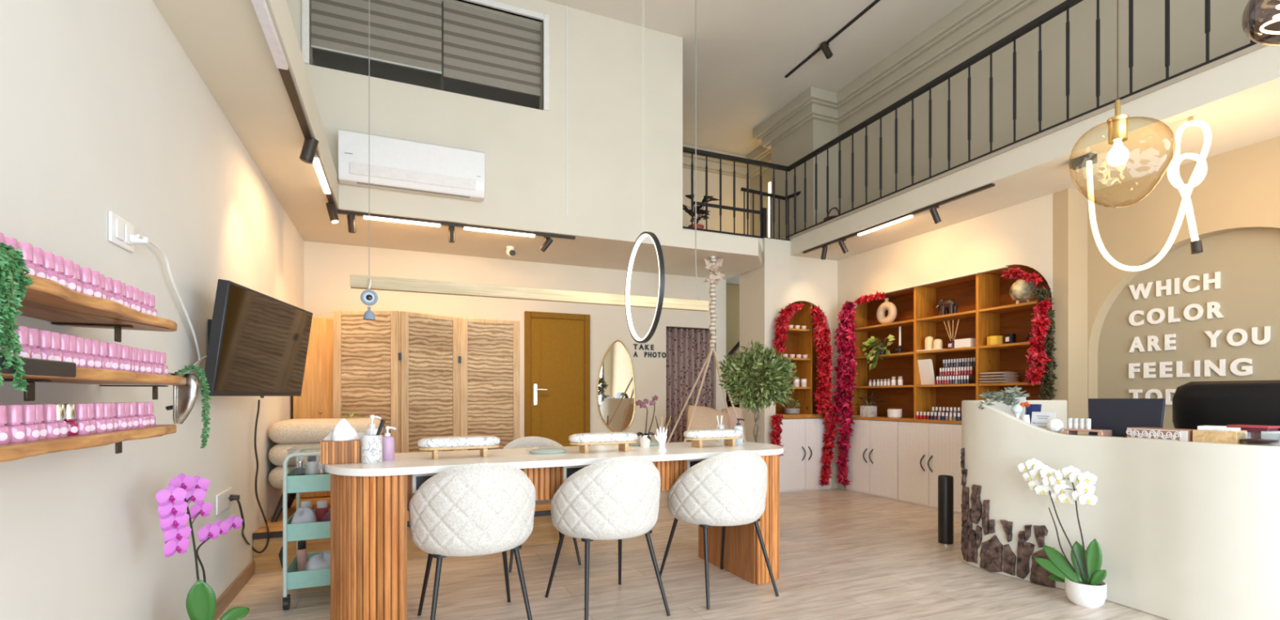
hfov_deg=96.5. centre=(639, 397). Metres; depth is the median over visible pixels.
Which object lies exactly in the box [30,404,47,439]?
bottle
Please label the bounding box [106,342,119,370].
bottle
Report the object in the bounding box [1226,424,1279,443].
lidded box
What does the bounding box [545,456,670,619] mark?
chair
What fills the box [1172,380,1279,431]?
office chair
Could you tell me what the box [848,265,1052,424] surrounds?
shelving
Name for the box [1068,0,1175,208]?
pendant lamp
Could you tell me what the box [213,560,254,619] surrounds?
baseboard
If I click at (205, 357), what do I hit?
cable
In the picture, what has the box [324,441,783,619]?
table
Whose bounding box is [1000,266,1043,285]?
leaf garland
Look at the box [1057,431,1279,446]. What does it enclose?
countertop
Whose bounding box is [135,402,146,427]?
bottle
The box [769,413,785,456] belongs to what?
leaf garland
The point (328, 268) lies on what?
wall
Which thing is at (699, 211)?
rubber plant
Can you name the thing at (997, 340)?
candle
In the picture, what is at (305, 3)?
window
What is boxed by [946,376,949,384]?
bottle
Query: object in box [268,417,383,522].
armchair
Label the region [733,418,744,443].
pump bottle
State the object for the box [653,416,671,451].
brush holder
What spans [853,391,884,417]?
spiky plant
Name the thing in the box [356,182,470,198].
grille
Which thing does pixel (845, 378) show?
leaf garland
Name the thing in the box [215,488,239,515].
wall socket
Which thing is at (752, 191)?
guard rail
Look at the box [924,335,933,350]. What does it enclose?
pillar candle
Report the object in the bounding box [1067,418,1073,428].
jar
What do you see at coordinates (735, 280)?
floor
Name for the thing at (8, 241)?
bottle
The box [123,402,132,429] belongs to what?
bottle
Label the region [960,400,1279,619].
reception desk
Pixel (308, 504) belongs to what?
jar
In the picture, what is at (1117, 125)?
socket
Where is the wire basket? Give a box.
[823,207,839,221]
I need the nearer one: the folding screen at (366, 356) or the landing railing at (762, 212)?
the folding screen at (366, 356)
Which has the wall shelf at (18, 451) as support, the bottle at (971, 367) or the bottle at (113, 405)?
the bottle at (113, 405)
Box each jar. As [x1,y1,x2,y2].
[295,467,305,475]
[301,500,313,510]
[315,500,328,522]
[317,468,325,475]
[360,419,385,463]
[872,379,875,386]
[887,378,890,386]
[891,377,896,386]
[897,376,902,385]
[1004,333,1015,343]
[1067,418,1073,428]
[1073,418,1079,429]
[1079,418,1084,429]
[1085,418,1091,429]
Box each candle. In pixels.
[793,378,799,386]
[800,378,806,387]
[898,326,901,346]
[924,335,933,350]
[933,338,942,349]
[986,335,1004,345]
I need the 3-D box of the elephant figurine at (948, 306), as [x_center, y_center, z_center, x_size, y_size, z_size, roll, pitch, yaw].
[3.030,-0.888,5.647,0.094,0.177,0.230,0,0,-23]
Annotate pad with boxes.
[528,448,566,454]
[628,441,658,446]
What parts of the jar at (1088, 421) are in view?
lid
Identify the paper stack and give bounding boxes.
[1261,431,1279,445]
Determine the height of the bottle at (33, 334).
0.070 m
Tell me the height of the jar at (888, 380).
0.075 m
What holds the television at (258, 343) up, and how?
attached to the wall at (103, 108)
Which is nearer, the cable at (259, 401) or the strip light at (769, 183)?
the cable at (259, 401)
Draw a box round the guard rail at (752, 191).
[740,187,800,239]
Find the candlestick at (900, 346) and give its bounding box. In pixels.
[897,326,902,353]
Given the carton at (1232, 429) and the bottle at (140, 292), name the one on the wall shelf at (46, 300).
the bottle at (140, 292)
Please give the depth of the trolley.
2.98 m
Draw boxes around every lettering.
[633,344,666,358]
[1128,271,1270,404]
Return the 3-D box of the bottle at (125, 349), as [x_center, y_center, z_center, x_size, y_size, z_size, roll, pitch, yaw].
[-1.329,-0.098,1.467,0.035,0.070,0.034,0,0,-11]
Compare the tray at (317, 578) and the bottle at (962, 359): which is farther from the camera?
the bottle at (962, 359)
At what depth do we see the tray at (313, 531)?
2.99 m
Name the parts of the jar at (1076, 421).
lid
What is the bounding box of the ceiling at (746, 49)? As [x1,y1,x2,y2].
[312,0,968,155]
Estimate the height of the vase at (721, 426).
0.186 m
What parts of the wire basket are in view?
handle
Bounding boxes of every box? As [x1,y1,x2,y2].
[320,418,359,465]
[954,338,975,348]
[1069,152,1097,169]
[1125,427,1195,442]
[1192,429,1247,444]
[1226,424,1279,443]
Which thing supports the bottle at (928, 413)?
on the shelving at (986, 308)
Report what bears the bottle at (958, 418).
on the shelving at (986, 308)
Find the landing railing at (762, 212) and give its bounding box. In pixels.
[682,146,789,240]
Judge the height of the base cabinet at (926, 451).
0.843 m
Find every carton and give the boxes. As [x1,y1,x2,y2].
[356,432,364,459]
[1197,426,1226,431]
[1211,427,1240,431]
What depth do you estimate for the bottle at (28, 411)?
1.09 m
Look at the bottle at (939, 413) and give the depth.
5.61 m
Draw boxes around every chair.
[408,462,535,619]
[503,436,581,573]
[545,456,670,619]
[659,450,778,609]
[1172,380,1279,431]
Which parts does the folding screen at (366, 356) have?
panel frame, panel frame, panel frame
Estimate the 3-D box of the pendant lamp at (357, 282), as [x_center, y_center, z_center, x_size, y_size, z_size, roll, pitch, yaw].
[-0.548,-2.067,3.499,2.192,2.956,0.044,0,0,-23]
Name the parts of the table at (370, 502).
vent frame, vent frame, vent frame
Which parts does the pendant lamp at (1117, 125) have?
stem, bulb, lamp shade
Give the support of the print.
attached to the card at (1040, 420)
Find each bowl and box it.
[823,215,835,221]
[1241,439,1278,444]
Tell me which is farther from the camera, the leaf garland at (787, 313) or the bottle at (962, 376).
the leaf garland at (787, 313)
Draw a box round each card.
[991,397,1026,419]
[1024,404,1041,424]
[1031,412,1055,431]
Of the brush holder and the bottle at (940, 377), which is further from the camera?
the bottle at (940, 377)
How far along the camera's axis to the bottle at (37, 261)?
1.11 m
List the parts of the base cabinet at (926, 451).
door, handle, handle, door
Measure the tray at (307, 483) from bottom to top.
0.090 m
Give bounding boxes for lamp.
[350,0,708,311]
[625,0,664,343]
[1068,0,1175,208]
[1086,116,1211,271]
[1241,0,1279,45]
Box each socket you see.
[108,210,149,253]
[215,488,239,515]
[1106,114,1128,144]
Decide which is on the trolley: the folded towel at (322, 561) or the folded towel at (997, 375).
the folded towel at (322, 561)
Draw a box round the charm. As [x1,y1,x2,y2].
[360,278,377,320]
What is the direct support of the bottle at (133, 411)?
on the wall shelf at (18, 451)
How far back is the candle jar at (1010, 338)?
4.99 m
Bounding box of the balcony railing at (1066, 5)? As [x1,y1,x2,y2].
[786,0,1257,238]
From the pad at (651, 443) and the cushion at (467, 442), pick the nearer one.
the cushion at (467, 442)
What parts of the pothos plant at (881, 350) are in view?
pot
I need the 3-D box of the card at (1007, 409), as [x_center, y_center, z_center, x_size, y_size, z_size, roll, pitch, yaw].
[2.473,0.102,3.824,0.070,0.242,0.223,0,0,-23]
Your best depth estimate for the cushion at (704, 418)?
5.95 m
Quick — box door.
[524,311,590,446]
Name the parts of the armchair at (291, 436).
leg, leg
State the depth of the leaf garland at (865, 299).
6.25 m
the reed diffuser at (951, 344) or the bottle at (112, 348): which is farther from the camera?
the reed diffuser at (951, 344)
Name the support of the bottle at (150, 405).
on the wall shelf at (18, 451)
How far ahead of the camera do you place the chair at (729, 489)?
3.04 m
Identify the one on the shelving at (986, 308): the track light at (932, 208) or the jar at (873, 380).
the jar at (873, 380)
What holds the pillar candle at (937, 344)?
on the tray at (935, 348)
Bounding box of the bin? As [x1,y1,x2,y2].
[937,475,954,546]
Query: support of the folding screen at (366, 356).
on the wooden platform
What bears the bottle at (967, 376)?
on the rack
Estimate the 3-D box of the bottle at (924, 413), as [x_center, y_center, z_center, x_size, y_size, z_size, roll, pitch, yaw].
[2.879,0.190,5.774,0.032,0.075,0.030,0,0,-23]
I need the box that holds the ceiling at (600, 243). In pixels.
[152,0,762,279]
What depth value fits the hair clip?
3.03 m
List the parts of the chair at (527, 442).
leg, backrest, seat, leg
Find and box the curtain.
[666,327,712,443]
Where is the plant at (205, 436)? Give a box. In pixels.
[174,364,211,448]
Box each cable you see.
[136,234,200,369]
[194,355,206,364]
[228,400,270,554]
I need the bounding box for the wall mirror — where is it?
[596,340,635,432]
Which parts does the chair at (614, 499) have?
leg, leg, backrest, leg, leg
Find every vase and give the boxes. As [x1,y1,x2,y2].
[715,415,724,444]
[876,298,897,324]
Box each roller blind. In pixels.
[311,0,441,74]
[443,0,541,96]
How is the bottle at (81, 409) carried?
on the wall shelf at (18, 451)
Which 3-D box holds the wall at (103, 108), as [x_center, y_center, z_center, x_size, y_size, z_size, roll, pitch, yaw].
[-1.914,-1.222,2.235,0.100,4.645,9.200,0,0,-23]
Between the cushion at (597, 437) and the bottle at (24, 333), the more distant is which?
the cushion at (597, 437)
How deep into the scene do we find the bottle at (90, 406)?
1.30 m
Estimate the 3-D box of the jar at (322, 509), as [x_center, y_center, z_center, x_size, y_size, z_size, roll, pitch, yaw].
[-1.812,0.668,3.253,0.068,0.151,0.068,0,0,-23]
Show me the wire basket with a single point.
(836, 208)
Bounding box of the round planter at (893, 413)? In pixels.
[887,408,902,418]
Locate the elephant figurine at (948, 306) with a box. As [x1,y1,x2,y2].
[935,298,957,315]
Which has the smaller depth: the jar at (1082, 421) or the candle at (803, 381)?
the jar at (1082, 421)
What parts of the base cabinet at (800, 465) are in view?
door, door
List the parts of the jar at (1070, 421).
lid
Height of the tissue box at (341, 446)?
0.206 m
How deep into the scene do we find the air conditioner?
4.50 m
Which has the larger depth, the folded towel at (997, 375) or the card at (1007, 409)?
the folded towel at (997, 375)
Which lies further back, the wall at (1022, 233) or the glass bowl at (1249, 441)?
the wall at (1022, 233)
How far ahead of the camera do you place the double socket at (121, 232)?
1.87 m
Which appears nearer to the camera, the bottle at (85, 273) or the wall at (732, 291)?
the bottle at (85, 273)
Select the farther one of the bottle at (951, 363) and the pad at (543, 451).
the bottle at (951, 363)
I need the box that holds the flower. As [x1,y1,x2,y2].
[1020,401,1031,423]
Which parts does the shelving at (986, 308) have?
panel, shelf, shelf, shelf, board, shelf, shelf, shelf, shelf, shelf, shelf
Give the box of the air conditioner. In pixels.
[337,128,484,201]
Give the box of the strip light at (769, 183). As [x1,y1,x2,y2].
[768,182,771,237]
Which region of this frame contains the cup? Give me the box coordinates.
[789,354,795,358]
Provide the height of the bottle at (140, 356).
0.070 m
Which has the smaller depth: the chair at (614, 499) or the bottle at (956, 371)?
the chair at (614, 499)
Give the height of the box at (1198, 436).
0.062 m
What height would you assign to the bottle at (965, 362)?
0.075 m
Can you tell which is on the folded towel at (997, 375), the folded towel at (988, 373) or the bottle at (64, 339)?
the folded towel at (988, 373)
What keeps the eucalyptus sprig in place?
on the reception desk at (1183, 531)
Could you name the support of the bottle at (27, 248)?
on the wall shelf at (46, 300)
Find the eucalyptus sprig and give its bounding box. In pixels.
[978,386,1030,409]
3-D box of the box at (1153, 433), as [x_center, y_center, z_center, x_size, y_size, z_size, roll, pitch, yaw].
[2.715,0.194,2.954,0.134,0.058,0.281,0,0,-14]
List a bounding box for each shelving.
[775,301,828,418]
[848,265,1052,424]
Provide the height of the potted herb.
0.188 m
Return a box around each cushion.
[417,435,500,448]
[568,432,637,443]
[683,429,742,438]
[686,404,729,441]
[721,406,746,439]
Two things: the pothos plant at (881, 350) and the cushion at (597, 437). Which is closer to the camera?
the cushion at (597, 437)
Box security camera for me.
[506,246,515,257]
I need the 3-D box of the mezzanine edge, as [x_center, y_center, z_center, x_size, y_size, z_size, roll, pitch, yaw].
[3.710,-1.742,3.514,1.247,0.205,7.230,0,0,-23]
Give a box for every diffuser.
[625,234,659,341]
[943,320,959,348]
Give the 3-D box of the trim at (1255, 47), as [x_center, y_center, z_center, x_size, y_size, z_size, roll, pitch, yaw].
[3.140,-1.839,3.276,0.048,0.027,7.230,0,0,-23]
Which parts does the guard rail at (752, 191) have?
handrail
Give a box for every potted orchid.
[155,473,249,619]
[635,395,657,447]
[1017,458,1106,608]
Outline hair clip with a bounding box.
[278,546,282,568]
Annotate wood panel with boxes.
[293,317,333,499]
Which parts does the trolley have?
tube frame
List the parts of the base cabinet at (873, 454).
door, door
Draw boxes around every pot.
[784,408,799,414]
[1009,279,1036,304]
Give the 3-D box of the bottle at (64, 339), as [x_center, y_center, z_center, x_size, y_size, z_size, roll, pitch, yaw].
[-1.222,-0.098,1.207,0.035,0.070,0.034,0,0,-23]
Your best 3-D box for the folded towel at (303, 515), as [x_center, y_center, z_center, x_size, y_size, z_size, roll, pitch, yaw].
[-1.810,0.669,3.086,0.132,0.148,0.194,0,0,-23]
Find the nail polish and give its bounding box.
[929,414,961,421]
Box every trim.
[565,5,567,216]
[682,0,1036,179]
[789,43,1266,239]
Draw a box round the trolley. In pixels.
[282,446,330,610]
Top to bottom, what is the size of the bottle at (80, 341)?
0.070 m
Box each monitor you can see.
[1088,398,1165,436]
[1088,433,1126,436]
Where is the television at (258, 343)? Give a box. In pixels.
[201,279,312,398]
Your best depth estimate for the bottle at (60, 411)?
1.19 m
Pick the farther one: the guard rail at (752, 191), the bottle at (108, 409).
the guard rail at (752, 191)
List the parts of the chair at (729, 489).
leg, leg, backrest, leg, leg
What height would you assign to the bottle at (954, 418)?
0.075 m
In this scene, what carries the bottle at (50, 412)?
on the wall shelf at (18, 451)
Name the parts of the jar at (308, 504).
lid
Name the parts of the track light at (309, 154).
track rail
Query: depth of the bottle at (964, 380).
5.39 m
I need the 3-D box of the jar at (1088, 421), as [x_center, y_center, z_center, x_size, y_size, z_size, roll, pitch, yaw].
[2.547,0.154,3.244,0.024,0.060,0.024,0,0,-23]
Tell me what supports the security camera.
attached to the ceiling at (600, 243)
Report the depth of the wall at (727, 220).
8.38 m
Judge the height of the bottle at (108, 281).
0.070 m
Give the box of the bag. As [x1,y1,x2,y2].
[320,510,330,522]
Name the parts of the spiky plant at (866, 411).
pot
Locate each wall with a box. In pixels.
[0,0,315,619]
[286,0,682,229]
[303,240,725,453]
[682,168,750,235]
[725,284,739,395]
[750,0,1249,237]
[762,237,837,488]
[771,119,838,240]
[837,193,1053,490]
[1053,188,1088,432]
[1088,136,1279,432]
[1097,228,1279,428]
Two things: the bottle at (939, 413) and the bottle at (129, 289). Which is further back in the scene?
the bottle at (939, 413)
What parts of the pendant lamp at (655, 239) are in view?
ring frame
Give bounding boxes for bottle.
[0,232,4,243]
[0,404,10,444]
[4,236,17,250]
[4,404,26,443]
[13,326,31,358]
[17,241,36,275]
[20,404,39,441]
[26,328,42,359]
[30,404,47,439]
[31,246,46,278]
[36,330,54,360]
[40,251,57,283]
[40,404,60,438]
[48,332,63,361]
[53,255,66,286]
[54,404,68,437]
[58,333,73,362]
[62,259,76,291]
[62,404,78,435]
[68,335,79,367]
[71,263,83,293]
[74,403,90,435]
[75,337,87,368]
[78,266,94,296]
[82,338,94,368]
[85,403,97,434]
[89,270,102,297]
[90,340,102,368]
[92,403,106,433]
[97,341,110,369]
[98,274,107,299]
[102,276,115,301]
[102,403,114,431]
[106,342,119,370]
[110,403,118,431]
[111,280,124,305]
[114,402,127,430]
[115,344,124,370]
[120,282,128,306]
[120,345,131,372]
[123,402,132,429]
[124,284,135,309]
[128,346,134,372]
[128,402,138,428]
[131,287,141,312]
[131,347,140,373]
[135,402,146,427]
[136,348,145,373]
[137,290,146,313]
[142,292,151,315]
[142,349,151,373]
[143,402,150,426]
[146,402,155,426]
[148,294,157,316]
[148,350,158,374]
[154,351,162,374]
[159,352,168,375]
[295,461,305,475]
[296,540,306,572]
[306,456,317,475]
[317,462,325,475]
[364,415,381,435]
[382,426,395,461]
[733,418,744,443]
[915,412,919,419]
[919,412,923,419]
[923,412,926,419]
[926,412,929,419]
[929,412,933,419]
[933,412,937,420]
[937,412,941,420]
[938,376,941,384]
[941,413,945,420]
[943,376,946,384]
[945,413,948,420]
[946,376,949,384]
[947,338,954,348]
[949,413,952,420]
[950,359,953,367]
[952,413,956,421]
[955,367,958,375]
[956,413,960,421]
[958,367,960,375]
[960,375,963,383]
[961,358,964,366]
[963,375,966,383]
[964,358,967,366]
[966,375,968,383]
[969,366,972,374]
[973,357,975,365]
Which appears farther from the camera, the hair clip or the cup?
the cup
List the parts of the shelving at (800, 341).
panel, shelf, shelf, board, shelf, panel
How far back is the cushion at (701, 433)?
3.50 m
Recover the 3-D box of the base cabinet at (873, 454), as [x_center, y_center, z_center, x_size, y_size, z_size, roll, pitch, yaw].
[2.692,0.678,6.412,0.350,0.843,0.758,0,0,-23]
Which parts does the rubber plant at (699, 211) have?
pot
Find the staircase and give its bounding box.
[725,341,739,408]
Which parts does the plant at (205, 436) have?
pot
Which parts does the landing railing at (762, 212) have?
short rail, rail, rail, corner post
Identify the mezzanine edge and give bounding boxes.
[790,45,1279,261]
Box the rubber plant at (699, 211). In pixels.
[682,194,719,228]
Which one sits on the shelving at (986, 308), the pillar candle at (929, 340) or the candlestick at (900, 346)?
the candlestick at (900, 346)
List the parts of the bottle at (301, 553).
lid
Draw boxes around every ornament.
[165,373,198,424]
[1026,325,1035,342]
[1046,418,1063,432]
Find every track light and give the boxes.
[250,0,575,252]
[784,0,879,78]
[802,183,995,259]
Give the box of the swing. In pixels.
[666,256,746,443]
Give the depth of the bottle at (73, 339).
1.24 m
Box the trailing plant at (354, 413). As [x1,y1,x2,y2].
[339,413,365,417]
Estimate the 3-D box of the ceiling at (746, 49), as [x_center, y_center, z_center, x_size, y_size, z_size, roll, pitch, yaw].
[0.953,-3.595,3.431,6.400,0.100,9.400,0,0,-23]
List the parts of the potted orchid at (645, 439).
flower, flower, flower stem, pot, flower, flower stem, flower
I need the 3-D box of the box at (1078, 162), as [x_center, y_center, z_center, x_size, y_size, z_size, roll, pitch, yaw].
[3.029,-1.610,3.904,0.070,0.060,0.140,0,0,-23]
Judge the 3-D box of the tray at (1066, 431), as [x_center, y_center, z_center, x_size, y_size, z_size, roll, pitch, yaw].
[2.545,0.204,3.249,0.100,0.038,0.200,0,0,-23]
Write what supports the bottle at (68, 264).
on the wall shelf at (46, 300)
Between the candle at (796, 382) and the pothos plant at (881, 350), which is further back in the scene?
the candle at (796, 382)
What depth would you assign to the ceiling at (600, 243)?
4.57 m
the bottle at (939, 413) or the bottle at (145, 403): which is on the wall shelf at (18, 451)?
the bottle at (145, 403)
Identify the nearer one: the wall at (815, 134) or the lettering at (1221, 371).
the lettering at (1221, 371)
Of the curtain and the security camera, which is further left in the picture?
the security camera
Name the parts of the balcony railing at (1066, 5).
rail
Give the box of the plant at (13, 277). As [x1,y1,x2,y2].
[0,242,33,391]
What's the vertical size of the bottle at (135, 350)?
0.070 m
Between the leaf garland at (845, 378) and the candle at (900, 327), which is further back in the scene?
the leaf garland at (845, 378)
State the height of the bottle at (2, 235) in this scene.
0.070 m
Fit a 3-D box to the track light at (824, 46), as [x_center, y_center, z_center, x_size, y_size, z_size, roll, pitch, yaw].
[2.111,-3.466,5.106,0.116,0.165,2.600,0,0,-23]
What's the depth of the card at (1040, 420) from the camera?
3.51 m
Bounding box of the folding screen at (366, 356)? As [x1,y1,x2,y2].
[333,311,519,453]
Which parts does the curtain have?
rod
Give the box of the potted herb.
[784,399,800,414]
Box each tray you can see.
[287,466,330,493]
[287,508,330,542]
[287,551,330,590]
[916,348,946,351]
[1063,428,1111,437]
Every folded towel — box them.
[290,507,317,524]
[304,551,330,571]
[978,377,1018,381]
[978,380,1019,383]
[979,372,1017,375]
[979,374,1018,377]
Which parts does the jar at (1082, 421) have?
lid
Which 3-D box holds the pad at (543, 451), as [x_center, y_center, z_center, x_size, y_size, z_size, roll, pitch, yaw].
[-0.506,0.297,3.148,0.210,0.026,0.140,0,0,-27]
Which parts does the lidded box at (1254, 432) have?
box lid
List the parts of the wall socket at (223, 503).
plate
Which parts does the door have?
handle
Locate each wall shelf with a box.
[0,274,177,342]
[0,355,186,401]
[0,424,176,462]
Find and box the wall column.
[739,266,762,443]
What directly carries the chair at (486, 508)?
on the floor at (845, 555)
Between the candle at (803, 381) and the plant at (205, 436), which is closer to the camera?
the plant at (205, 436)
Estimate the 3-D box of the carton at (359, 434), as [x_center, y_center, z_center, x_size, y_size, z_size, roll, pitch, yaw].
[-1.396,0.245,2.853,0.090,0.130,0.060,0,0,-23]
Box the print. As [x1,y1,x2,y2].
[1032,415,1049,427]
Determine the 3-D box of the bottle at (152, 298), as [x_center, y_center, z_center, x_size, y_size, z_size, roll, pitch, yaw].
[-1.406,-0.258,1.636,0.035,0.070,0.034,0,0,-23]
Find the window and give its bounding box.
[302,0,549,111]
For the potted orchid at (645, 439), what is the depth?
3.51 m
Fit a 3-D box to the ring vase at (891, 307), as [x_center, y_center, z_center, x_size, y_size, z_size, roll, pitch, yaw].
[2.739,-0.945,6.343,0.088,0.294,0.260,0,0,-23]
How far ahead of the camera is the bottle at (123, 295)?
1.46 m
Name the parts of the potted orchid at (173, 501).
flower, flower, flower, flower, flower, flower, flower stem, flower, flower, flower, flower stem, flower, flower, flower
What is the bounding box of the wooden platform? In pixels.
[252,497,559,573]
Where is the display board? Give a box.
[917,359,935,385]
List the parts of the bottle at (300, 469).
lid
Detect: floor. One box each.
[216,488,1167,619]
[682,228,815,284]
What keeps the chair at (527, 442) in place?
on the floor at (845, 555)
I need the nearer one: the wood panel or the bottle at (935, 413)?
the wood panel
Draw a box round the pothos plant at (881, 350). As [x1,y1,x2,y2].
[861,334,894,370]
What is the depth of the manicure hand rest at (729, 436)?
3.51 m
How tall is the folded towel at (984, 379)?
0.025 m
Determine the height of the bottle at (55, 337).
0.070 m
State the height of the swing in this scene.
2.120 m
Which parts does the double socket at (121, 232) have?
plate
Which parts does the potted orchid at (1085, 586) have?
flower, flower, flower, flower, flower, flower, flower, flower, flower, flower, flower, flower stem, flower, flower, flower, flower stem, flower, flower stem, flower, flower, pot, flower, flower, flower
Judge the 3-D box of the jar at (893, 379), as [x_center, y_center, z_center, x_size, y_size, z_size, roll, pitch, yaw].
[2.749,-0.170,6.189,0.052,0.096,0.052,0,0,-23]
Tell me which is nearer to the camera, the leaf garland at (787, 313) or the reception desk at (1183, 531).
the reception desk at (1183, 531)
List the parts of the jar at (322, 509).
lid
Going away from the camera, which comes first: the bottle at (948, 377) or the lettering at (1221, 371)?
the lettering at (1221, 371)
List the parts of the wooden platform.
edge trim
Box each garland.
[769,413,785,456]
[772,302,804,352]
[809,305,839,487]
[831,300,858,488]
[853,291,885,305]
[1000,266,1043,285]
[1022,297,1054,386]
[1030,286,1057,399]
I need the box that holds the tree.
[716,339,799,443]
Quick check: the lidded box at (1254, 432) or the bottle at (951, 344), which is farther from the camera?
the bottle at (951, 344)
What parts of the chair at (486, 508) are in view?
leg, leg, backrest, leg, leg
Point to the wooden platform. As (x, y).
(544, 532)
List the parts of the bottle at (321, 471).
lid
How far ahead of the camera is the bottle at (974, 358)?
5.40 m
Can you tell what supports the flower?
on the reception desk at (1183, 531)
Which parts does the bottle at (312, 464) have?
lid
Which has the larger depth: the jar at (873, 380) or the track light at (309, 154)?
the jar at (873, 380)
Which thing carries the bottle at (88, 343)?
on the wall shelf at (40, 371)
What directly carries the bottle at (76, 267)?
on the wall shelf at (46, 300)
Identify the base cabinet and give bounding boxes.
[778,417,831,493]
[845,418,898,501]
[897,421,961,515]

